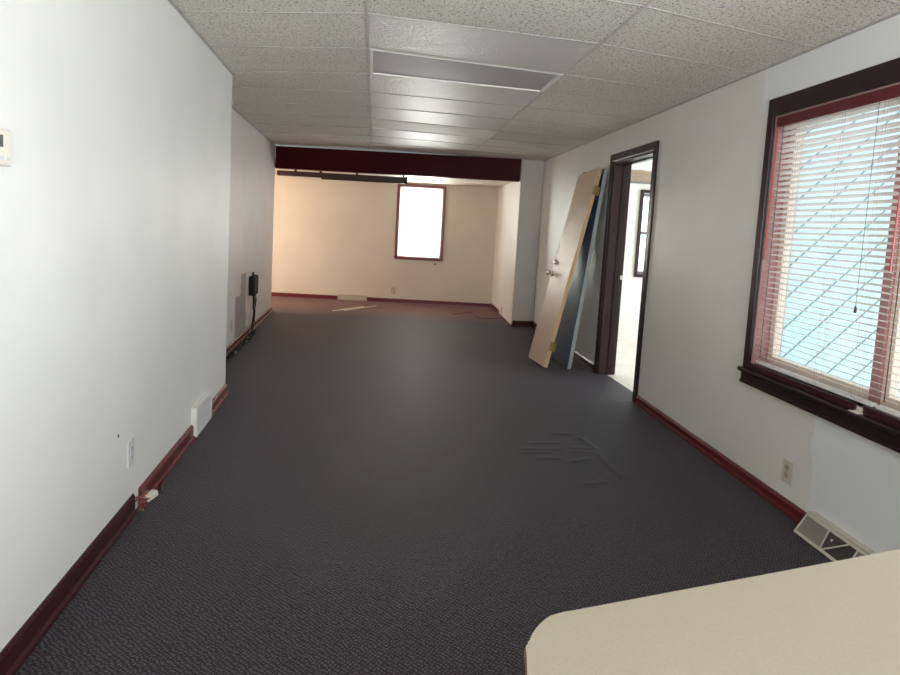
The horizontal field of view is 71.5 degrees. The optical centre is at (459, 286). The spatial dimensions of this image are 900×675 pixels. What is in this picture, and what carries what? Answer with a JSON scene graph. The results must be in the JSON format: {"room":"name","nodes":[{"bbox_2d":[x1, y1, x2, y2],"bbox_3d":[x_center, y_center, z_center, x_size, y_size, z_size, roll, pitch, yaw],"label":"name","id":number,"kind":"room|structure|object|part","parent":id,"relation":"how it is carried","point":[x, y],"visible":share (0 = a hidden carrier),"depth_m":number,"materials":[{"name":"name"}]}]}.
{"room":"empty office","nodes":[
{"label":"empty office","id":0,"kind":"room"},
{"bbox_2d":[0,0,231,651],"bbox_3d":[-1.442,-0.044,1.428,0.500,2.350,6.406,2,5,-9],"label":"wall","id":1,"kind":"structure","parent":0,"point":[115,190],"depth_m":2.29,"materials":[{"name":"paint"}]},
{"bbox_2d":[0,128,11,166],"bbox_3d":[-1.189,-0.360,1.601,0.029,0.095,0.118,2,5,-9],"label":"thermostat","id":2,"kind":"object","parent":1,"relation":"attached to","point":[5,135],"visible":1,"depth_m":1.63,"materials":[{"name":"beige plastic"}]},
{"bbox_2d":[0,493,137,674],"bbox_3d":[-1.094,1.189,0.606,0.022,0.092,4.433,2,5,-9],"label":"baseboard","id":3,"kind":"structure","parent":1,"relation":"attached to","point":[22,644],"depth_m":2.09,"materials":[{"name":"red wood"}]},
{"bbox_2d":[127,437,133,468],"bbox_3d":[-1.429,0.725,2.722,0.009,0.118,0.072,2,5,-9],"label":"wall outlet","id":4,"kind":"object","parent":1,"relation":"attached to","point":[130,445],"visible":1,"depth_m":2.71,"materials":[{"name":"grey plastic"}]},
{"bbox_2d":[138,425,195,505],"bbox_3d":[-1.523,0.916,3.299,0.028,0.085,0.909,2,5,-9],"label":"baseboard","id":5,"kind":"structure","parent":1,"relation":"attached to","point":[162,470],"depth_m":3.24,"materials":[{"name":"red wood"}]},
{"bbox_2d":[191,391,211,436],"bbox_3d":[-1.619,0.797,3.934,0.034,0.177,0.391,2,5,-9],"label":"air vent","id":6,"kind":"object","parent":1,"relation":"in","point":[201,412],"visible":0.98,"depth_m":3.88,"materials":[{"name":"white metal"}]},
{"bbox_2d":[212,383,228,415],"bbox_3d":[-1.703,0.801,4.419,0.028,0.085,0.584,2,5,-9],"label":"baseboard","id":7,"kind":"structure","parent":1,"relation":"attached to","point":[219,398],"depth_m":4.44,"materials":[{"name":"red wood"}]},
{"bbox_2d":[226,109,275,345],"bbox_3d":[-2.414,-0.591,6.695,0.200,2.350,4.472,2,5,-9],"label":"wall","id":8,"kind":"structure","parent":0,"point":[252,160],"depth_m":6.97,"materials":[{"name":"white paint"}]},
{"bbox_2d":[226,306,272,355],"bbox_3d":[-2.370,0.542,6.840,0.028,0.075,4.417,2,5,-9],"label":"baseboard","id":9,"kind":"structure","parent":8,"relation":"attached to","point":[229,348],"depth_m":7.00,"materials":[{"name":"red wood"}]},
{"bbox_2d":[248,272,258,331],"bbox_3d":[-2.425,0.160,7.410,0.065,0.678,0.522,2,5,-9],"label":"wall box","id":10,"kind":"object","parent":8,"relation":"attached to","point":[253,280],"visible":1,"depth_m":7.26,"materials":[{"name":"grey plastic"}]},
{"bbox_2d":[275,144,471,156],"bbox_3d":[-0.978,-1.678,4.621,6.100,0.080,13.300,3,5,-7],"label":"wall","id":11,"kind":"structure","parent":0,"point":[305,146],"depth_m":9.85,"materials":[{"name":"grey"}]},
{"bbox_2d":[271,174,497,303],"bbox_3d":[-2.076,-0.956,10.808,5.419,2.350,0.149,3,5,-2],"label":"wall","id":12,"kind":"structure","parent":0,"point":[331,237],"depth_m":10.77,"materials":[{"name":"beige paint"}]},
{"bbox_2d":[338,294,366,300],"bbox_3d":[-1.855,0.192,10.822,0.507,0.092,0.052,3,5,-2],"label":"air vent","id":13,"kind":"object","parent":12,"relation":"in","point":[340,296],"visible":1,"depth_m":10.81,"materials":[{"name":"beige metal"}]},
{"bbox_2d":[271,292,490,307],"bbox_3d":[-2.135,0.189,10.826,5.397,0.064,0.028,3,5,-2],"label":"baseboard","id":14,"kind":"structure","parent":12,"relation":"attached to","point":[272,293],"depth_m":10.86,"materials":[{"name":"red wood"}]},
{"bbox_2d":[393,184,446,261],"bbox_3d":[-0.675,-1.105,10.817,0.868,1.295,0.184,3,5,-2],"label":"window","id":15,"kind":"structure","parent":12,"relation":"in","point":[440,253],"depth_m":10.77,"materials":[{"name":"red wood"}]},
{"bbox_3d":[-0.708,-0.494,10.804,0.868,0.014,0.045,3,5,-2],"label":"sill","id":16,"kind":"part","parent":15,"relation":"part of","materials":[{"name":"brown wood"}]},
{"bbox_2d":[398,187,442,257],"bbox_3d":[-0.679,-1.103,10.794,0.722,1.189,0.030,3,5,-2],"label":"window blind","id":17,"kind":"object","parent":15,"relation":"attached to","point":[405,188],"visible":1,"depth_m":10.79,"materials":[{"name":"white plastic"}]},
{"bbox_3d":[-0.713,-0.519,10.849,0.722,0.014,0.026,3,5,-2],"label":"rail","id":18,"kind":"part","parent":17,"relation":"part of","materials":[{"name":"white plastic"}]},
{"bbox_2d":[275,168,511,187],"bbox_3d":[-1.926,-1.780,9.789,5.479,0.044,2.338,3,5,-4],"label":"ceiling","id":19,"kind":"structure","parent":0,"point":[413,179],"depth_m":9.74,"materials":[{"name":"beige paint"}]},
{"bbox_2d":[277,170,407,184],"bbox_3d":[-1.731,-1.622,9.208,1.952,0.141,0.099,3,5,2],"label":"door track","id":20,"kind":"object","parent":19,"relation":"hanging from","point":[319,175],"visible":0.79,"depth_m":9.16,"materials":[{"name":"black metal"}]},
{"bbox_3d":[-2.346,-1.664,9.251,0.717,0.073,0.049,3,5,2],"label":"rail","id":21,"kind":"part","parent":20,"relation":"part of","materials":[{"name":"metal"}]},
{"bbox_3d":[-1.406,-1.587,9.176,1.254,0.095,0.049,3,5,2],"label":"rail","id":22,"kind":"part","parent":20,"relation":"part of","materials":[{"name":"metal"}]},
{"bbox_2d":[15,296,832,674],"bbox_3d":[0.401,0.899,5.154,9.000,0.018,13.100,3,5,-7],"label":"floor","id":23,"kind":"structure","parent":0,"point":[384,488],"depth_m":2.94,"materials":[{"name":"carpet"}]},
{"bbox_2d":[135,492,149,510],"bbox_3d":[-1.419,0.965,2.805,0.054,0.078,0.093,3,5,-7],"label":"wood","id":24,"kind":"object","parent":23,"relation":"on","point":[139,503],"visible":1,"depth_m":2.78,"materials":[{"name":"brown wood"}]},
{"bbox_2d":[144,478,166,501],"bbox_3d":[-1.455,0.972,3.021,0.058,0.031,0.268,3,5,-7],"label":"plug","id":25,"kind":"object","parent":23,"relation":"on","point":[153,493],"visible":0.85,"depth_m":2.94,"materials":[{"name":"beige plastic"}]},
{"bbox_3d":[-1.457,0.976,3.065,0.020,0.016,0.184,1,6,-19],"label":"cord","id":26,"kind":"part","parent":25,"relation":"part of","materials":[{"name":"grey plastic"}]},
{"bbox_2d":[226,329,255,359],"bbox_3d":[-2.276,0.595,6.561,0.078,0.041,1.507,2,5,-9],"label":"cable","id":27,"kind":"object","parent":23,"relation":"on","point":[230,354],"visible":1,"depth_m":6.38,"materials":[{"name":"black plastic"}]},
{"bbox_2d":[455,310,501,318],"bbox_3d":[0.324,0.399,9.777,0.704,0.119,0.467,7,6,33],"label":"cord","id":28,"kind":"object","parent":23,"relation":"on","point":[501,310],"visible":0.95,"depth_m":9.61,"materials":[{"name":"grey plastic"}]},
{"bbox_2d":[528,168,601,367],"bbox_3d":[1.071,-0.197,6.420,0.483,2.013,0.725,3,5,-8],"label":"door","id":29,"kind":"structure","parent":23,"relation":"on","point":[544,344],"depth_m":6.33,"materials":[{"name":"brown wood"}]},
{"bbox_3d":[0.963,-0.143,6.658,0.070,0.062,0.062,15,1,-8],"label":"door knob","id":30,"kind":"part","parent":29,"relation":"part of","materials":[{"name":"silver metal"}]},
{"bbox_2d":[551,169,607,368],"bbox_3d":[1.221,-0.193,6.489,0.254,2.012,0.652,2,5,-9],"label":"door","id":31,"kind":"structure","parent":23,"relation":"on","point":[566,336],"depth_m":6.29,"materials":[{"name":"paint"}]},
{"bbox_2d":[524,549,899,674],"bbox_3d":[0.979,0.889,0.637,1.945,0.920,1.340,3,5,-7],"label":"countertop","id":32,"kind":"structure","parent":23,"relation":"on","point":[841,617],"depth_m":0.69,"materials":[{"name":"beige laminate"}]},
{"bbox_2d":[491,159,543,324],"bbox_3d":[0.995,-0.714,10.115,0.692,2.350,2.530,3,5,-7],"label":"wall","id":33,"kind":"structure","parent":0,"point":[519,203],"depth_m":8.91,"materials":[{"name":"paint"}]},
{"bbox_2d":[490,303,512,325],"bbox_3d":[0.647,0.417,9.983,0.028,0.085,2.131,3,5,-6],"label":"baseboard","id":34,"kind":"structure","parent":33,"relation":"attached to","point":[492,307],"depth_m":10.21,"materials":[{"name":"red wood"}]},
{"bbox_2d":[513,320,532,326],"bbox_3d":[0.912,0.533,8.935,0.293,0.080,0.028,3,5,-7],"label":"baseboard","id":35,"kind":"structure","parent":33,"relation":"attached to","point":[515,323],"depth_m":8.93,"materials":[{"name":"brown wood"}]},
{"bbox_2d":[168,0,899,160],"bbox_3d":[-0.052,-1.356,3.641,3.781,0.017,10.928,3,5,-7],"label":"ceiling","id":36,"kind":"structure","parent":0,"point":[299,69],"depth_m":3.59,"materials":[{"name":"tile"}]},
{"bbox_2d":[275,146,520,181],"bbox_3d":[-0.878,-1.727,8.813,3.470,0.307,0.118,3,5,2],"label":"ceiling beam","id":37,"kind":"structure","parent":36,"relation":"attached to","point":[293,158],"depth_m":8.76,"materials":[{"name":"brown wood"}]},
{"bbox_2d":[371,119,496,138],"bbox_3d":[-0.259,-1.679,6.451,1.331,0.116,0.598,2,5,-12],"label":"ceiling light","id":38,"kind":"object","parent":36,"relation":"attached to","point":[375,123],"visible":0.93,"depth_m":6.47,"materials":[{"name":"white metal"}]},
{"bbox_2d":[370,49,562,91],"bbox_3d":[0.043,-1.436,4.035,1.268,0.116,0.598,2,5,-12],"label":"ceiling light","id":39,"kind":"object","parent":36,"relation":"attached to","point":[385,63],"visible":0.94,"depth_m":4.04,"materials":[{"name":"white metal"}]},
{"bbox_2d":[618,160,652,340],"bbox_3d":[2.979,-0.554,8.278,3.219,2.600,0.120,3,5,-7],"label":"wall","id":40,"kind":"structure","parent":0,"point":[631,285],"depth_m":8.16,"materials":[{"name":"white paint"}]},
{"bbox_2d":[630,181,650,183],"bbox_3d":[2.986,-1.306,8.122,3.112,0.025,0.040,3,5,-7],"label":"trim","id":41,"kind":"structure","parent":40,"relation":"attached to","point":[638,182],"depth_m":8.02,"materials":[{"name":"grey"}]},
{"bbox_2d":[631,170,651,181],"bbox_3d":[2.991,-1.392,8.119,3.112,0.146,0.030,3,5,-7],"label":"trim","id":42,"kind":"structure","parent":40,"relation":"attached to","point":[641,175],"depth_m":8.02,"materials":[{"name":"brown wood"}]},
{"bbox_2d":[634,190,649,276],"bbox_3d":[2.706,-0.672,8.186,0.805,1.150,0.090,3,5,-7],"label":"window","id":43,"kind":"structure","parent":40,"relation":"in","point":[637,273],"depth_m":8.10,"materials":[{"name":"grey"}]},
{"bbox_2d":[533,14,899,552],"bbox_3d":[1.752,-0.081,3.791,0.170,2.350,10.274,3,5,-6],"label":"wall","id":44,"kind":"structure","parent":0,"point":[712,144],"depth_m":3.92,"materials":[{"name":"paint"}]},
{"bbox_2d":[531,321,593,371],"bbox_3d":[1.190,0.675,7.588,0.028,0.080,2.786,3,5,-6],"label":"baseboard","id":45,"kind":"structure","parent":44,"relation":"attached to","point":[580,358],"depth_m":6.58,"materials":[{"name":"red wood"}]},
{"bbox_2d":[594,140,658,401],"bbox_3d":[1.544,-0.149,5.590,0.188,2.128,1.076,3,5,-6],"label":"door frame","id":46,"kind":"structure","parent":44,"relation":"in","point":[617,214],"depth_m":6.00,"materials":[{"name":"brown wood"}]},
{"bbox_3d":[1.406,-0.202,6.080,0.019,2.128,0.068,3,5,-7],"label":"casing","id":47,"kind":"part","parent":46,"relation":"part of","materials":[{"name":"brown wood"}]},
{"bbox_3d":[1.518,-1.177,5.485,0.018,0.068,0.940,3,5,-6],"label":"head casing","id":48,"kind":"part","parent":46,"relation":"part of","materials":[{"name":"brown wood"}]},
{"bbox_3d":[1.513,-0.103,5.082,0.019,2.128,0.068,3,5,-7],"label":"casing","id":49,"kind":"part","parent":46,"relation":"part of","materials":[{"name":"brown wood"}]},
{"bbox_2d":[634,395,806,523],"bbox_3d":[1.568,1.031,4.074,0.028,0.066,2.149,3,5,-6],"label":"baseboard","id":50,"kind":"structure","parent":44,"relation":"attached to","point":[773,497],"depth_m":3.71,"materials":[{"name":"red wood"}]},
{"bbox_2d":[781,458,792,484],"bbox_3d":[1.679,0.948,3.204,0.009,0.120,0.076,3,5,-7],"label":"wall outlet","id":51,"kind":"object","parent":44,"relation":"attached to","point":[787,468],"visible":1,"depth_m":3.20,"materials":[{"name":"beige plastic"}]},
{"bbox_2d":[737,57,899,452],"bbox_3d":[1.863,-0.145,2.598,0.222,1.598,1.962,3,5,-6],"label":"window","id":52,"kind":"structure","parent":44,"relation":"in","point":[879,427],"depth_m":3.10,"materials":[{"name":"brown"}]},
{"bbox_3d":[1.738,0.569,2.655,0.084,0.024,1.961,3,5,-7],"label":"sill","id":53,"kind":"part","parent":52,"relation":"part of","materials":[{"name":"brown wood"}]},
{"bbox_2d":[755,85,899,406],"bbox_3d":[1.773,-0.201,3.065,0.065,1.367,0.879,3,5,-6],"label":"window blind","id":54,"kind":"object","parent":52,"relation":"attached to","point":[893,92],"visible":0.99,"depth_m":2.98,"materials":[{"name":"white plastic"}]},
{"bbox_3d":[1.719,-0.234,3.442,0.004,1.273,0.004,3,5,-7],"label":"lift cord","id":55,"kind":"part","parent":54,"relation":"part of","materials":[{"name":"fabric"}]},
{"bbox_3d":[1.746,0.470,3.130,0.030,0.018,0.872,3,5,-6],"label":"rail","id":56,"kind":"part","parent":54,"relation":"part of","materials":[{"name":"white plastic"}]},
{"bbox_3d":[1.792,-0.355,2.745,0.002,0.895,0.002,3,5,-7],"label":"pull cord","id":57,"kind":"part","parent":54,"relation":"part of","materials":[{"name":"white fabric"}]},
{"bbox_3d":[1.860,-0.199,3.125,0.045,1.377,0.788,3,5,-6],"label":"sash","id":58,"kind":"part","parent":52,"relation":"part of","materials":[{"name":"beige"}]},
{"bbox_2d":[848,410,862,413],"bbox_3d":[1.733,0.548,2.726,0.039,0.004,0.054,3,5,-7],"label":"paper scrap","id":59,"kind":"object","parent":52,"relation":"on","point":[853,411],"visible":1,"depth_m":2.73,"materials":[{"name":"beige paper"}]},
{"bbox_2d":[875,189,899,417],"bbox_3d":[1.876,-0.111,2.164,0.064,1.367,0.916,3,5,-7],"label":"window blind","id":60,"kind":"object","parent":52,"relation":"attached to","point":[888,410],"visible":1,"depth_m":2.59,"materials":[{"name":"white plastic"}]},
{"bbox_3d":[1.843,0.559,2.228,0.030,0.018,0.908,3,5,-6],"label":"rail","id":61,"kind":"part","parent":60,"relation":"part of","materials":[{"name":"white plastic"}]},
{"bbox_3d":[1.814,-0.146,2.558,0.004,1.273,0.004,3,5,-7],"label":"lift cord","id":62,"kind":"part","parent":60,"relation":"part of","materials":[{"name":"fabric"}]},
{"bbox_3d":[1.959,-0.107,2.203,0.045,1.377,0.977,3,5,-6],"label":"sash","id":63,"kind":"part","parent":52,"relation":"part of","materials":[{"name":"beige"}]},
{"bbox_2d":[794,511,875,561],"bbox_3d":[1.670,1.146,2.732,0.122,0.098,0.526,3,5,-7],"label":"air vent","id":64,"kind":"object","parent":44,"relation":"in","point":[826,537],"visible":0.66,"depth_m":2.80,"materials":[{"name":"beige metal"}]},
{"bbox_2d":[797,516,827,546],"bbox_3d":[1.640,1.134,2.893,0.077,0.078,0.186,3,5,-7],"label":"grille","id":65,"kind":"object","parent":64,"relation":"attached to","point":[813,529],"depth_m":2.89,"materials":[{"name":"grey metal"}]},
{"bbox_2d":[824,546,856,560],"bbox_3d":[1.658,1.152,2.715,0.075,0.078,0.158,3,5,-7],"label":"grille","id":66,"kind":"object","parent":64,"relation":"attached to","point":[834,553],"depth_m":2.71,"materials":[{"name":"grey metal"}]},
{"bbox_2d":[780,105,899,396],"bbox_3d":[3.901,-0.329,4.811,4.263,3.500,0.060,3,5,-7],"label":"window pane","id":67,"kind":"structure","parent":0,"point":[845,369],"depth_m":4.67,"materials":[{"name":"blue"}]}
]}

